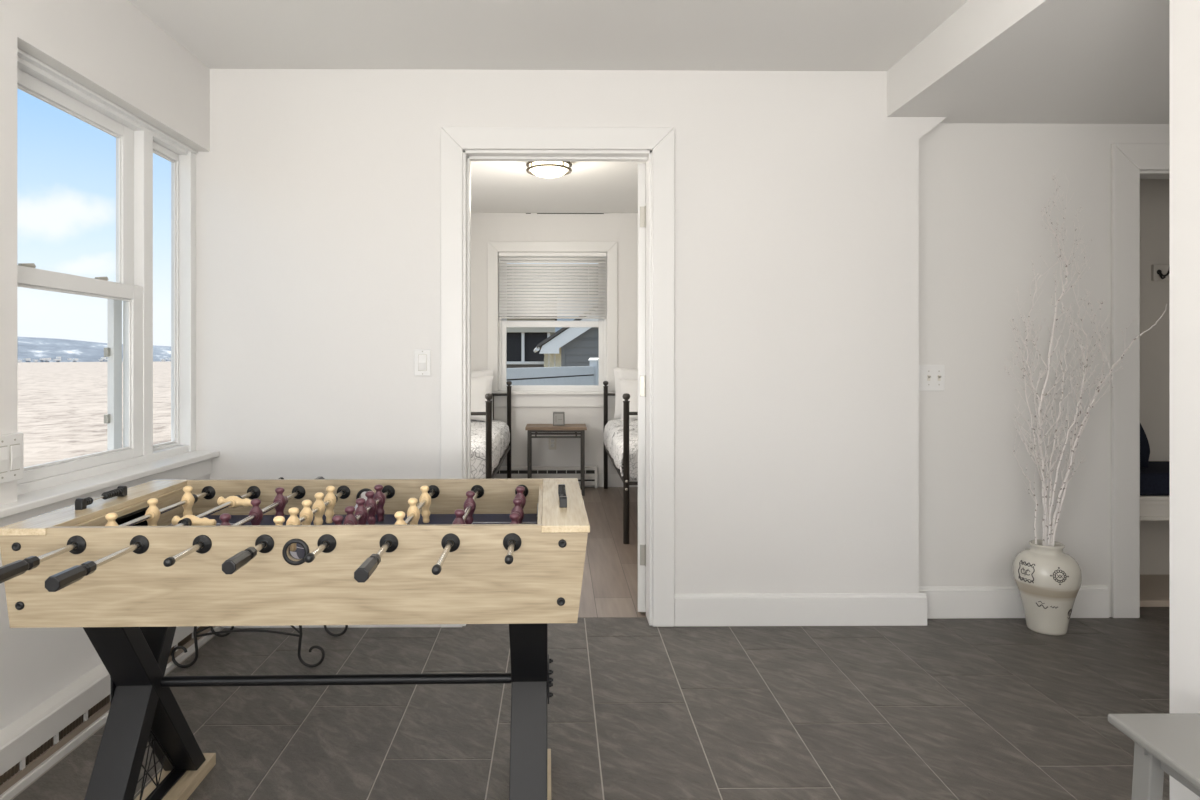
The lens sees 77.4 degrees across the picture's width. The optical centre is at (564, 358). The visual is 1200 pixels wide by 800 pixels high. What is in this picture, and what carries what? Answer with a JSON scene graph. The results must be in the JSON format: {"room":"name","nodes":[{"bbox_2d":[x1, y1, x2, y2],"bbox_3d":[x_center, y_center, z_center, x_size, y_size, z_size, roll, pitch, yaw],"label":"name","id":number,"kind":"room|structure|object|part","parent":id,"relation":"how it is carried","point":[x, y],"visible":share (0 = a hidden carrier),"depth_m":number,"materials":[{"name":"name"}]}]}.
{"room":"common room","nodes":[
{"label":"common room","id":0,"kind":"room"},
{"bbox_2d":[0,0,209,729],"bbox_3d":[-1.590,0.002,-0.003,0.200,2.496,6.425,0,0,-1],"label":"wall","id":1,"kind":"structure","parent":0,"point":[111,48],"depth_m":2.25,"materials":[{"name":"paint"}]},
{"bbox_2d":[0,433,22,483],"bbox_3d":[-1.498,0.267,2.008,0.024,0.128,0.116,0,0,-1],"label":"light switch","id":2,"kind":"object","parent":1,"relation":"attached to","point":[11,445],"visible":1,"depth_m":2.02,"materials":[{"name":"white plastic"}]},
{"bbox_2d":[17,48,197,494],"bbox_3d":[-1.636,-0.240,2.636,0.140,1.300,1.144,0,0,-1],"label":"window","id":3,"kind":"structure","parent":1,"relation":"in","point":[137,140],"depth_m":2.79,"materials":[{"name":"plastic"}]},
{"bbox_3d":[-1.634,-0.543,2.459,0.029,0.637,0.729,0,0,-1],"label":"sash","id":4,"kind":"part","parent":3,"relation":"part of","materials":[{"name":"plastic"}]},
{"bbox_3d":[-1.601,0.046,2.459,0.030,0.636,0.729,0,0,-1],"label":"sash","id":5,"kind":"part","parent":3,"relation":"part of","materials":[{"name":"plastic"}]},
{"bbox_3d":[-1.680,0.062,2.796,0.024,0.604,0.054,0,0,-1],"label":"screen frame","id":6,"kind":"part","parent":3,"relation":"part of","materials":[{"name":"plastic"}]},
{"bbox_3d":[-1.640,-0.249,3.025,0.029,1.226,0.272,0,0,-1],"label":"sash","id":7,"kind":"part","parent":3,"relation":"part of","materials":[{"name":"plastic"}]},
{"bbox_2d":[0,451,219,526],"bbox_3d":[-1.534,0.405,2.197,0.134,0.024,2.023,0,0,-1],"label":"trim","id":8,"kind":"structure","parent":1,"relation":"attached to","point":[36,499],"depth_m":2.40,"materials":[{"name":"paint"}]},
{"bbox_2d":[0,626,220,799],"bbox_3d":[-1.475,1.072,1.732,0.064,0.156,2.892,0,0,-1],"label":"baseboard heater","id":9,"kind":"object","parent":1,"relation":"attached to","point":[34,742],"visible":0.51,"depth_m":2.15,"materials":[{"name":"metal"}]},
{"bbox_2d":[128,0,967,70],"bbox_3d":[-0.161,-1.296,0.068,3.179,0.100,6.540,0,0,-1],"label":"ceiling","id":10,"kind":"structure","parent":0,"point":[695,35],"depth_m":2.85,"materials":[{"name":"paint"}]},
{"bbox_2d":[471,216,637,473],"bbox_3d":[0.079,-0.050,6.791,3.410,2.600,0.140,0,0,-1],"label":"wall","id":11,"kind":"structure","parent":0,"point":[623,230],"depth_m":6.72,"materials":[{"name":"paint"}]},
{"bbox_2d":[493,466,596,487],"bbox_3d":[-0.200,1.054,6.672,0.986,0.192,0.064,0,0,-1],"label":"baseboard heater","id":12,"kind":"object","parent":11,"relation":"attached to","point":[516,471],"visible":0.59,"depth_m":6.65,"materials":[{"name":"metal"}]},
{"bbox_2d":[488,241,616,390],"bbox_3d":[-0.106,-0.382,6.710,1.163,1.343,0.018,0,0,-1],"label":"trim","id":13,"kind":"structure","parent":11,"relation":"attached to","point":[494,247],"depth_m":6.70,"materials":[{"name":"paint"}]},
{"bbox_2d":[498,252,606,390],"bbox_3d":[-0.106,-0.335,6.799,0.979,1.252,0.100,0,0,-1],"label":"window","id":14,"kind":"structure","parent":11,"relation":"in","point":[503,324],"depth_m":6.76,"materials":[{"name":"plastic"}]},
{"bbox_2d":[499,252,605,318],"bbox_3d":[-0.106,-0.660,6.730,0.967,0.596,0.030,0,0,-1],"label":"window blind","id":15,"kind":"object","parent":14,"relation":"attached to","point":[588,277],"visible":1,"depth_m":6.73,"materials":[{"name":"white plastic"}]},
{"bbox_3d":[-0.106,-0.940,6.729,0.967,0.036,0.028,0,0,-1],"label":"head rail","id":16,"kind":"part","parent":15,"relation":"part of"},
{"bbox_3d":[-0.106,-0.371,6.731,0.967,0.018,0.024,0,0,-1],"label":"rail","id":17,"kind":"part","parent":15,"relation":"part of","materials":[{"name":"white plastic"}]},
{"bbox_3d":[-0.107,-0.616,6.819,0.923,0.631,0.030,0,0,-1],"label":"sash","id":18,"kind":"part","parent":14,"relation":"part of","materials":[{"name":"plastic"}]},
{"bbox_3d":[-0.106,-0.034,6.779,0.923,0.617,0.030,0,0,-1],"label":"sash","id":19,"kind":"part","parent":14,"relation":"part of","materials":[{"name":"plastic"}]},
{"bbox_2d":[492,391,612,394],"bbox_3d":[-0.146,0.305,6.709,1.159,0.026,0.080,0,0,-1],"label":"trim","id":20,"kind":"structure","parent":11,"relation":"attached to","point":[568,392],"depth_m":6.67,"materials":[{"name":"paint"}]},
{"bbox_2d":[491,395,614,406],"bbox_3d":[-0.106,0.374,6.711,1.179,0.112,0.016,0,0,-1],"label":"trim","id":21,"kind":"structure","parent":11,"relation":"attached to","point":[516,400],"depth_m":6.70,"materials":[{"name":"paint"}]},
{"bbox_2d":[471,213,637,465],"bbox_3d":[0.070,-0.140,6.718,3.130,2.340,0.007,0,0,-1],"label":"trim","id":22,"kind":"structure","parent":11,"relation":"attached to","point":[472,214],"depth_m":6.71,"materials":[{"name":"paint"}]},
{"bbox_2d":[526,213,603,213],"bbox_3d":[0.005,-1.306,6.715,0.700,0.008,0.002,0,0,-1],"label":"trim","id":23,"kind":"structure","parent":11,"relation":"attached to","point":[526,213],"depth_m":6.71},
{"bbox_2d":[580,474,637,486],"bbox_3d":[0.070,1.090,6.714,3.130,0.120,0.014,0,0,-1],"label":"baseboard","id":24,"kind":"structure","parent":11,"relation":"attached to","point":[614,480],"depth_m":6.71,"materials":[{"name":"paint"}]},
{"bbox_2d":[196,69,918,593],"bbox_3d":[-0.036,-0.050,3.280,3.142,2.600,0.110,0,0,-1],"label":"wall","id":25,"kind":"structure","parent":0,"point":[318,190],"depth_m":3.23,"materials":[{"name":"paint"}]},
{"bbox_2d":[221,624,439,627],"bbox_3d":[-1.027,1.082,3.208,0.989,0.136,0.018,0,0,-1],"label":"baseboard","id":26,"kind":"structure","parent":25,"relation":"attached to","point":[413,625],"depth_m":3.20,"materials":[{"name":"paint"}]},
{"bbox_2d":[414,349,430,375],"bbox_3d":[-0.609,0.016,3.213,0.070,0.116,0.012,0,0,-1],"label":"light switch","id":27,"kind":"object","parent":25,"relation":"attached to","point":[422,357],"visible":1,"depth_m":3.21,"materials":[{"name":"white plastic"}]},
{"bbox_2d":[440,127,674,626],"bbox_3d":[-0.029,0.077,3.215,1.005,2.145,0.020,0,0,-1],"label":"trim","id":28,"kind":"structure","parent":25,"relation":"attached to","point":[453,140],"depth_m":3.21,"materials":[{"name":"paint"}]},
{"bbox_2d":[638,163,645,611],"bbox_3d":[0.430,0.129,3.738,0.108,2.018,0.792,0,0,7],"label":"door","id":29,"kind":"structure","parent":25,"relation":"in","point":[641,166],"depth_m":3.36,"materials":[{"name":"paint"}]},
{"bbox_2d":[675,586,1108,625],"bbox_3d":[1.447,1.081,3.275,1.946,0.139,0.103,0,0,-1],"label":"baseboard","id":30,"kind":"structure","parent":25,"relation":"attached to","point":[788,609],"depth_m":3.22,"materials":[{"name":"paint"}]},
{"bbox_2d":[471,161,645,212],"bbox_3d":[0.095,-1.360,5.146,3.410,0.100,3.610,0,0,-1],"label":"ceiling","id":31,"kind":"structure","parent":0,"point":[496,186],"depth_m":5.78,"materials":[{"name":"paint"}]},
{"bbox_2d":[526,161,571,177],"bbox_3d":[-0.101,-1.257,4.939,0.304,0.106,0.304,0,0,-1],"label":"ceiling light","id":32,"kind":"object","parent":31,"relation":"attached to","point":[545,169],"visible":0.86,"depth_m":4.86,"materials":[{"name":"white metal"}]},
{"bbox_2d":[10,487,1169,799],"bbox_3d":[0.957,1.200,1.884,5.450,0.100,10.150,0,0,-1],"label":"floor","id":33,"kind":"structure","parent":0,"point":[647,751],"depth_m":2.45,"materials":[{"name":"stone"}]},
{"bbox_2d":[171,625,347,667],"bbox_3d":[-1.179,0.873,2.939,0.569,0.552,0.436,0,0,-1],"label":"plant stand","id":34,"kind":"object","parent":33,"relation":"on","point":[227,632],"visible":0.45,"depth_m":2.78,"materials":[{"name":"black metal"}]},
{"bbox_3d":[-1.399,0.874,2.782,0.125,0.549,0.011,0,0,-1],"label":"leg","id":35,"kind":"part","parent":34,"relation":"part of","materials":[{"name":"metal"}]},
{"bbox_3d":[-1.402,0.874,3.091,0.125,0.549,0.011,0,0,-1],"label":"leg","id":36,"kind":"part","parent":34,"relation":"part of","materials":[{"name":"metal"}]},
{"bbox_3d":[-0.955,0.874,2.786,0.125,0.549,0.011,0,0,-1],"label":"leg","id":37,"kind":"part","parent":34,"relation":"part of","materials":[{"name":"metal"}]},
{"bbox_3d":[-0.958,0.874,3.096,0.125,0.549,0.011,0,0,-1],"label":"leg","id":38,"kind":"part","parent":34,"relation":"part of","materials":[{"name":"metal"}]},
{"bbox_2d":[0,476,589,799],"bbox_3d":[-0.567,0.738,1.841,1.228,0.825,1.114,0,0,-1],"label":"foosball table","id":39,"kind":"object","parent":33,"relation":"on","point":[128,567],"visible":1,"depth_m":1.57,"materials":[{"name":"brown wood"}]},
{"bbox_3d":[-1.006,0.385,1.369,0.026,0.026,0.114,0,0,-1],"label":"handle","id":40,"kind":"part","parent":39,"relation":"part of","materials":[{"name":"black rubber"}]},
{"bbox_3d":[-0.876,0.385,1.334,0.026,0.026,0.114,0,0,-1],"label":"handle","id":41,"kind":"part","parent":39,"relation":"part of","materials":[{"name":"black rubber"}]},
{"bbox_3d":[-1.126,0.338,1.742,0.018,0.025,0.018,0,0,-1],"label":"counter post","id":42,"kind":"part","parent":39,"relation":"part of","materials":[{"name":"black plastic"}]},
{"bbox_3d":[-1.081,0.795,1.836,0.004,0.080,0.105,0,0,-1],"label":"joint plate","id":43,"kind":"part","parent":39,"relation":"part of","materials":[{"name":"black metal"}]},
{"bbox_3d":[-1.130,0.338,1.912,0.018,0.025,0.018,0,0,-1],"label":"counter post","id":44,"kind":"part","parent":39,"relation":"part of","materials":[{"name":"black plastic"}]},
{"bbox_3d":[-1.016,0.385,1.818,0.012,0.012,1.004,0,0,-1],"label":"rod","id":45,"kind":"part","parent":39,"relation":"part of","materials":[{"name":"metal"}]},
{"bbox_3d":[-1.039,1.115,1.840,0.038,0.005,0.375,0,0,-1],"label":"foot plate","id":46,"kind":"part","parent":39,"relation":"part of","materials":[{"name":"beige wood"}]},
{"bbox_3d":[-0.888,0.385,1.833,0.012,0.012,1.106,0,0,-1],"label":"rod","id":47,"kind":"part","parent":39,"relation":"part of","materials":[{"name":"metal"}]},
{"bbox_3d":[-0.761,0.385,1.891,0.012,0.012,0.955,0,0,-1],"label":"rod","id":48,"kind":"part","parent":39,"relation":"part of","materials":[{"name":"metal"}]},
{"bbox_3d":[-0.621,0.385,1.437,0.026,0.026,0.114,0,0,-1],"label":"handle","id":49,"kind":"part","parent":39,"relation":"part of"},
{"bbox_3d":[-0.560,0.453,1.568,1.220,0.206,0.015,0,0,-1],"label":"panel","id":50,"kind":"part","parent":39,"relation":"part of","materials":[{"name":"brown wood"}]},
{"bbox_3d":[-0.631,0.385,1.849,0.012,0.012,0.931,0,0,-1],"label":"rod","id":51,"kind":"part","parent":39,"relation":"part of","materials":[{"name":"metal"}]},
{"bbox_3d":[-0.503,0.385,1.876,0.012,0.012,0.871,0,0,-1],"label":"rod","id":52,"kind":"part","parent":39,"relation":"part of","materials":[{"name":"metal"}]},
{"bbox_3d":[-0.574,0.453,2.173,1.220,0.206,0.015,0,0,-1],"label":"panel","id":53,"kind":"part","parent":39,"relation":"part of","materials":[{"name":"brown wood"}]},
{"bbox_3d":[-0.363,0.385,1.387,0.026,0.026,0.114,0,0,-1],"label":"handle","id":54,"kind":"part","parent":39,"relation":"part of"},
{"bbox_3d":[-0.373,0.385,1.821,0.012,0.012,0.975,0,0,-1],"label":"rod","id":55,"kind":"part","parent":39,"relation":"part of","materials":[{"name":"metal"}]},
{"bbox_3d":[-0.244,0.385,1.815,0.012,0.012,0.910,0,0,-1],"label":"rod","id":56,"kind":"part","parent":39,"relation":"part of","materials":[{"name":"metal"}]},
{"bbox_3d":[-0.116,0.385,1.851,0.012,0.012,0.842,0,0,-1],"label":"rod","id":57,"kind":"part","parent":39,"relation":"part of","materials":[{"name":"metal"}]},
{"bbox_3d":[-0.040,0.795,1.861,0.004,0.080,0.105,0,0,-1],"label":"joint plate","id":58,"kind":"part","parent":39,"relation":"part of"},
{"bbox_3d":[-0.003,0.338,1.769,0.018,0.025,0.018,0,0,-1],"label":"counter post","id":59,"kind":"part","parent":39,"relation":"part of","materials":[{"name":"black plastic"}]},
{"bbox_2d":[471,381,511,478],"bbox_3d":[-0.965,0.672,5.641,1.019,0.956,2.029,0,0,-1],"label":"frame","id":60,"kind":"object","parent":33,"relation":"on","point":[489,475],"visible":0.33,"depth_m":4.65,"materials":[{"name":"brown metal"}]},
{"bbox_3d":[-0.955,0.340,4.651,0.970,0.021,0.021,0,0,-1],"label":"rail","id":61,"kind":"part","parent":60,"relation":"part of","materials":[{"name":"brown metal"}]},
{"bbox_3d":[-0.470,0.682,4.656,0.049,0.936,0.049,0,0,-1],"label":"post","id":62,"kind":"part","parent":60,"relation":"part of","materials":[{"name":"brown metal"}]},
{"bbox_3d":[-0.974,0.315,6.631,0.970,0.021,0.021,0,0,-1],"label":"rail","id":63,"kind":"part","parent":60,"relation":"part of","materials":[{"name":"brown metal"}]},
{"bbox_3d":[-0.480,0.780,5.646,0.018,0.030,1.980,0,0,-1],"label":"rail","id":64,"kind":"part","parent":60,"relation":"part of","materials":[{"name":"brown metal"}]},
{"bbox_3d":[-0.489,0.672,6.636,0.049,0.956,0.049,0,0,-1],"label":"post","id":65,"kind":"part","parent":60,"relation":"part of","materials":[{"name":"brown metal"}]},
{"bbox_3d":[-0.966,0.663,5.641,0.917,0.197,1.900,0,0,-1],"label":"mattress","id":66,"kind":"object","parent":60,"relation":"on","visible":0},
{"bbox_2d":[471,369,493,418],"bbox_3d":[-0.989,0.310,6.560,0.736,0.437,0.160,0,0,1],"label":"pillow","id":67,"kind":"object","parent":66,"relation":"on","point":[484,373],"visible":0.07,"depth_m":6.55,"materials":[{"name":"white fabric"}]},
{"bbox_2d":[471,420,509,478],"bbox_3d":[-0.966,0.664,5.580,1.027,0.291,1.825,0,0,-1],"label":"coverlet","id":68,"kind":"object","parent":66,"relation":"on","point":[500,429],"visible":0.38,"depth_m":5.08,"materials":[{"name":"white fabric"}]},
{"bbox_2d":[471,376,492,420],"bbox_3d":[-0.954,0.335,6.373,0.695,0.384,0.196,0,0,4],"label":"pillow","id":69,"kind":"object","parent":68,"relation":"on","point":[480,386],"visible":0.19,"depth_m":6.32,"materials":[{"name":"white fabric"}]},
{"bbox_2d":[525,424,586,495],"bbox_3d":[-0.070,0.861,6.440,0.516,0.578,0.330,0,0,-1],"label":"nightstand","id":70,"kind":"object","parent":33,"relation":"on","point":[532,429],"visible":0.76,"depth_m":6.29,"materials":[{"name":"brown wood"}]},
{"bbox_3d":[-0.297,0.880,6.297,0.025,0.540,0.025,0,0,-1],"label":"leg","id":71,"kind":"part","parent":70,"relation":"part of","materials":[{"name":"brown metal"}]},
{"bbox_3d":[-0.300,0.880,6.577,0.025,0.540,0.025,0,0,-1],"label":"leg","id":72,"kind":"part","parent":70,"relation":"part of","materials":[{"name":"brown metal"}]},
{"bbox_3d":[-0.070,0.824,6.440,0.481,0.452,0.300,0,0,-1],"label":"frame","id":73,"kind":"part","parent":70,"relation":"part of","materials":[{"name":"brown metal"}]},
{"bbox_2d":[553,412,564,425],"bbox_3d":[-0.047,0.514,6.438,0.100,0.115,0.084,0,0,-1],"label":"clock","id":74,"kind":"object","parent":70,"relation":"on","point":[558,417],"visible":1,"depth_m":6.40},
{"bbox_3d":[0.156,0.880,6.582,0.025,0.540,0.025,0,0,-1],"label":"leg","id":75,"kind":"part","parent":70,"relation":"part of","materials":[{"name":"brown metal"}]},
{"bbox_3d":[0.159,0.880,6.302,0.025,0.540,0.025,0,0,-1],"label":"leg","id":76,"kind":"part","parent":70,"relation":"part of","materials":[{"name":"brown metal"}]},
{"bbox_2d":[603,381,637,543],"bbox_3d":[0.862,0.672,5.659,1.019,0.956,2.029,0,0,-1],"label":"frame","id":77,"kind":"object","parent":33,"relation":"on","point":[625,478],"visible":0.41,"depth_m":4.65,"materials":[{"name":"brown metal"}]},
{"bbox_3d":[0.368,0.672,6.644,0.049,0.956,0.049,0,0,-1],"label":"post","id":78,"kind":"part","parent":77,"relation":"part of","materials":[{"name":"brown metal"}]},
{"bbox_3d":[0.377,0.780,5.654,0.018,0.030,1.980,0,0,-1],"label":"rail","id":79,"kind":"part","parent":77,"relation":"part of","materials":[{"name":"brown metal"}]},
{"bbox_3d":[0.387,0.682,4.664,0.049,0.936,0.049,0,0,-1],"label":"post","id":80,"kind":"part","parent":77,"relation":"part of","materials":[{"name":"brown metal"}]},
{"bbox_3d":[0.864,0.663,5.659,0.917,0.197,1.900,0,0,-1],"label":"mattress","id":81,"kind":"object","parent":77,"relation":"on","visible":0},
{"bbox_2d":[603,419,637,480],"bbox_3d":[0.866,0.658,5.604,1.048,0.303,1.813,0,0,-1],"label":"coverlet","id":82,"kind":"object","parent":81,"relation":"on","point":[613,430],"visible":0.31,"depth_m":5.16,"materials":[{"name":"white fabric"}]},
{"bbox_2d":[619,378,637,419],"bbox_3d":[0.828,0.347,6.394,0.717,0.360,0.201,0,0,-4],"label":"pillow","id":83,"kind":"object","parent":82,"relation":"on","point":[629,386],"visible":0.12,"depth_m":6.35,"materials":[{"name":"white fabric"}]},
{"bbox_2d":[613,367,637,418],"bbox_3d":[0.808,0.300,6.569,0.757,0.458,0.162,0,0,1],"label":"pillow","id":84,"kind":"object","parent":81,"relation":"on","point":[622,373],"visible":0.12,"depth_m":6.54,"materials":[{"name":"white fabric"}]},
{"bbox_2d":[1013,540,1081,635],"bbox_3d":[2.046,0.966,3.174,0.249,0.369,0.249,0,0,-1],"label":"floor vase","id":85,"kind":"object","parent":33,"relation":"on","point":[1048,580],"visible":1,"depth_m":3.10,"materials":[{"name":"beige ceramic"}]},
{"bbox_2d":[1013,423,1037,543],"bbox_3d":[1.971,0.679,3.160,0.180,0.825,0.053,0,0,-24],"label":"branch","id":86,"kind":"object","parent":85,"relation":"in","point":[1035,499],"visible":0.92,"depth_m":3.16,"materials":[{"name":"white wood"}]},
{"bbox_2d":[1004,252,1066,545],"bbox_3d":[2.014,0.319,3.189,0.314,1.543,0.112,0,0,-1],"label":"branch","id":87,"kind":"object","parent":85,"relation":"in","point":[1033,304],"visible":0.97,"depth_m":3.20,"materials":[{"name":"white wood"}]},
{"bbox_2d":[1005,317,1074,528],"bbox_3d":[2.008,0.455,3.169,0.288,1.271,0.118,0,0,-1],"label":"branch","id":88,"kind":"object","parent":85,"relation":"in","point":[1035,438],"visible":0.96,"depth_m":3.18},
{"bbox_2d":[1014,170,1092,545],"bbox_3d":[2.043,0.136,3.154,0.435,1.908,0.183,0,0,-28],"label":"branch","id":89,"kind":"object","parent":85,"relation":"in","point":[1039,423],"visible":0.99,"depth_m":3.19,"materials":[{"name":"white wood"}]},
{"bbox_2d":[1040,306,1089,512],"bbox_3d":[2.139,0.429,3.180,0.188,1.324,0.090,0,0,-1],"label":"branch","id":90,"kind":"object","parent":85,"relation":"in","point":[1054,446],"visible":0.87,"depth_m":3.20,"materials":[{"name":"white wood"}]},
{"bbox_2d":[1037,295,1103,545],"bbox_3d":[2.120,0.413,3.123,0.263,1.354,0.098,0,0,9],"label":"branch","id":91,"kind":"object","parent":85,"relation":"in","point":[1074,333],"visible":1,"depth_m":3.13,"materials":[{"name":"white wood"}]},
{"bbox_2d":[1052,260,1110,515],"bbox_3d":[2.206,0.329,3.197,0.321,1.524,0.113,0,0,-22],"label":"branch","id":92,"kind":"object","parent":85,"relation":"in","point":[1082,330],"visible":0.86,"depth_m":3.20,"materials":[{"name":"white wood"}]},
{"bbox_2d":[1052,299,1114,545],"bbox_3d":[2.179,0.418,3.187,0.282,1.345,0.076,0,0,3],"label":"branch","id":93,"kind":"object","parent":85,"relation":"in","point":[1094,315],"visible":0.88,"depth_m":3.17,"materials":[{"name":"white wood"}]},
{"bbox_2d":[1050,304,1166,545],"bbox_3d":[2.284,0.430,3.134,0.476,1.321,0.096,0,0,-1],"label":"branch","id":94,"kind":"object","parent":85,"relation":"in","point":[1125,351],"visible":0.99,"depth_m":3.15,"materials":[{"name":"white wood"}]},
{"bbox_2d":[1108,713,1199,799],"bbox_3d":[1.203,0.925,1.177,0.367,0.450,0.610,0,0,-1],"label":"table","id":95,"kind":"object","parent":33,"relation":"on","point":[1169,743],"visible":1,"depth_m":1.40,"materials":[{"name":"grey paint"}]},
{"bbox_3d":[1.105,0.934,1.426,0.042,0.432,0.054,0,0,-1],"label":"leg","id":96,"kind":"part","parent":95,"relation":"part of","materials":[{"name":"grey paint"}]},
{"bbox_2d":[887,0,1169,123],"bbox_3d":[2.564,-1.199,0.095,2.271,0.302,6.540,0,0,-1],"label":"ceiling","id":97,"kind":"structure","parent":0,"point":[990,61],"depth_m":2.74,"materials":[{"name":"paint"}]},
{"bbox_2d":[919,123,1169,616],"bbox_3d":[2.591,0.075,3.385,2.153,2.350,0.100,0,0,-1],"label":"wall","id":98,"kind":"structure","parent":0,"point":[984,188],"depth_m":3.33,"materials":[{"name":"paint"}]},
{"bbox_2d":[919,365,944,390],"bbox_3d":[1.632,0.084,3.317,0.116,0.116,0.019,0,0,-1],"label":"light switch","id":99,"kind":"object","parent":98,"relation":"attached to","point":[931,377],"visible":0.9,"depth_m":3.32,"materials":[{"name":"white plastic"}]},
{"bbox_2d":[919,117,946,138],"bbox_3d":[1.596,-0.999,3.283,0.124,0.098,0.085,0,0,-1],"label":"trim","id":100,"kind":"structure","parent":98,"relation":"attached to","point":[926,124],"depth_m":3.24,"materials":[{"name":"paint"}]},
{"bbox_2d":[1111,143,1169,617],"bbox_3d":[2.935,0.096,3.330,1.001,2.108,0.018,0,0,-1],"label":"trim","id":101,"kind":"structure","parent":98,"relation":"attached to","point":[1127,159],"depth_m":3.32,"materials":[{"name":"paint"}]},
{"bbox_2d":[1140,171,1169,178],"bbox_3d":[2.934,0.155,3.390,0.767,1.990,0.108,0,0,-1],"label":"trim","id":102,"kind":"structure","parent":98,"relation":"attached to","point":[1143,174],"depth_m":3.36,"materials":[{"name":"paint"}]},
{"bbox_2d":[1140,179,1169,574],"bbox_3d":[3.037,0.050,3.935,1.250,2.400,0.090,0,0,-1],"label":"wall","id":103,"kind":"structure","parent":0,"point":[1154,193],"depth_m":3.89,"materials":[{"name":"paint"}]},
{"bbox_2d":[1140,574,1169,606],"bbox_3d":[2.965,1.135,3.679,1.000,0.030,0.420,0,0,-1],"label":"trim","id":104,"kind":"structure","parent":103,"relation":"attached to","point":[1154,589],"depth_m":3.62,"materials":[{"name":"wood"}]},
{"bbox_2d":[1140,496,1169,519],"bbox_3d":[2.965,0.892,3.668,0.995,0.515,0.431,0,0,-1],"label":"storage bench","id":105,"kind":"object","parent":104,"relation":"on","point":[1151,507],"visible":0.02,"depth_m":3.46,"materials":[{"name":"paint"}]},
{"bbox_2d":[1140,461,1169,495],"bbox_3d":[2.965,0.582,3.671,0.989,0.107,0.426,0,0,-1],"label":"seat cushion","id":106,"kind":"object","parent":105,"relation":"on","point":[1155,479],"visible":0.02,"depth_m":3.46,"materials":[{"name":"blue fabric"}]},
{"bbox_2d":[1140,423,1149,467],"bbox_3d":[2.674,0.358,3.642,0.338,0.345,0.156,0,0,-14],"label":"throw pillow","id":107,"kind":"object","parent":106,"relation":"on","point":[1144,444],"visible":0.09,"depth_m":3.60,"materials":[{"name":"blue fabric"}]},
{"bbox_2d":[1151,264,1169,280],"bbox_3d":[3.103,-0.468,3.846,0.103,0.125,0.089,0,0,-1],"label":"coat hook","id":108,"kind":"object","parent":103,"relation":"attached to","point":[1159,272],"visible":0.7,"depth_m":3.87,"materials":[{"name":"paint"}]},
{"bbox_2d":[1170,0,1199,799],"bbox_3d":[1.479,0.101,-0.730,0.117,2.298,4.912,0,0,-1],"label":"wall partition","id":109,"kind":"structure","parent":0,"point":[1184,14],"depth_m":1.69,"materials":[{"name":"paint"}]},
{"label":"outside","id":110,"kind":"structure","parent":0,"visible":0},
{"bbox_3d":[16.854,2.575,15.164,46.000,1.950,90.000,0,0,-1],"label":"ground","id":111,"kind":"structure","parent":110,"visible":0},
{"bbox_2d":[507,288,556,367],"bbox_3d":[-1.989,-0.200,19.482,3.600,3.600,3.800,0,0,-1],"label":"house","id":112,"kind":"structure","parent":111,"relation":"on","point":[522,342],"depth_m":18.09,"materials":[{"name":"brown"}]},
{"bbox_3d":[-2.014,0.095,19.456,3.350,0.070,3.050,0,0,-1],"label":"window sill","id":113,"kind":"part","parent":112,"relation":"part of","materials":[{"name":"white wood"}]},
{"bbox_2d":[507,266,597,331],"bbox_3d":[0.703,-0.800,25.508,5.500,4.800,3.800,0,0,-1],"label":"house","id":114,"kind":"structure","parent":111,"relation":"on","point":[556,328],"depth_m":24.02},
{"bbox_2d":[507,358,598,384],"bbox_3d":[-0.290,0.790,10.548,0.160,1.620,4.385,0,0,22],"label":"fence","id":115,"kind":"object","parent":111,"relation":"on","point":[575,375],"visible":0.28,"depth_m":10.95,"materials":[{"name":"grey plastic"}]},
{"bbox_3d":[-0.290,0.912,10.548,0.024,1.275,4.221,0,0,22],"label":"board panel","id":116,"kind":"part","parent":115,"relation":"part of","materials":[{"name":"blue plastic"}]},
{"bbox_3d":[0.504,0.815,12.505,0.130,1.570,0.130,0,0,22],"label":"post","id":117,"kind":"part","parent":115,"relation":"part of","materials":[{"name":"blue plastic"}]},
{"bbox_2d":[534,316,598,366],"bbox_3d":[2.447,-0.360,15.694,6.301,3.920,3.860,0,0,-1],"label":"gabled house","id":118,"kind":"structure","parent":111,"relation":"on","point":[568,346],"depth_m":14.01,"materials":[{"name":"grey wood"}]},
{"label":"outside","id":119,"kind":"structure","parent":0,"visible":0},
{"bbox_2d":[17,361,170,467],"bbox_3d":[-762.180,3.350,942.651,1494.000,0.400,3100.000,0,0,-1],"label":"water","id":120,"kind":"structure","parent":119,"point":[62,406],"depth_m":46.65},
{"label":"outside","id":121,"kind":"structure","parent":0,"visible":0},
{"bbox_2d":[17,337,170,361],"bbox_3d":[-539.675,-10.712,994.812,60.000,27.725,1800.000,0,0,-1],"label":"hills","id":122,"kind":"structure","parent":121,"point":[34,348],"depth_m":791.10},
{"bbox_2d":[17,357,170,361],"bbox_3d":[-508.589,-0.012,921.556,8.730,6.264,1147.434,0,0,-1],"label":"houses","id":123,"kind":"structure","parent":122,"relation":"on","point":[57,358],"depth_m":748.90}
]}

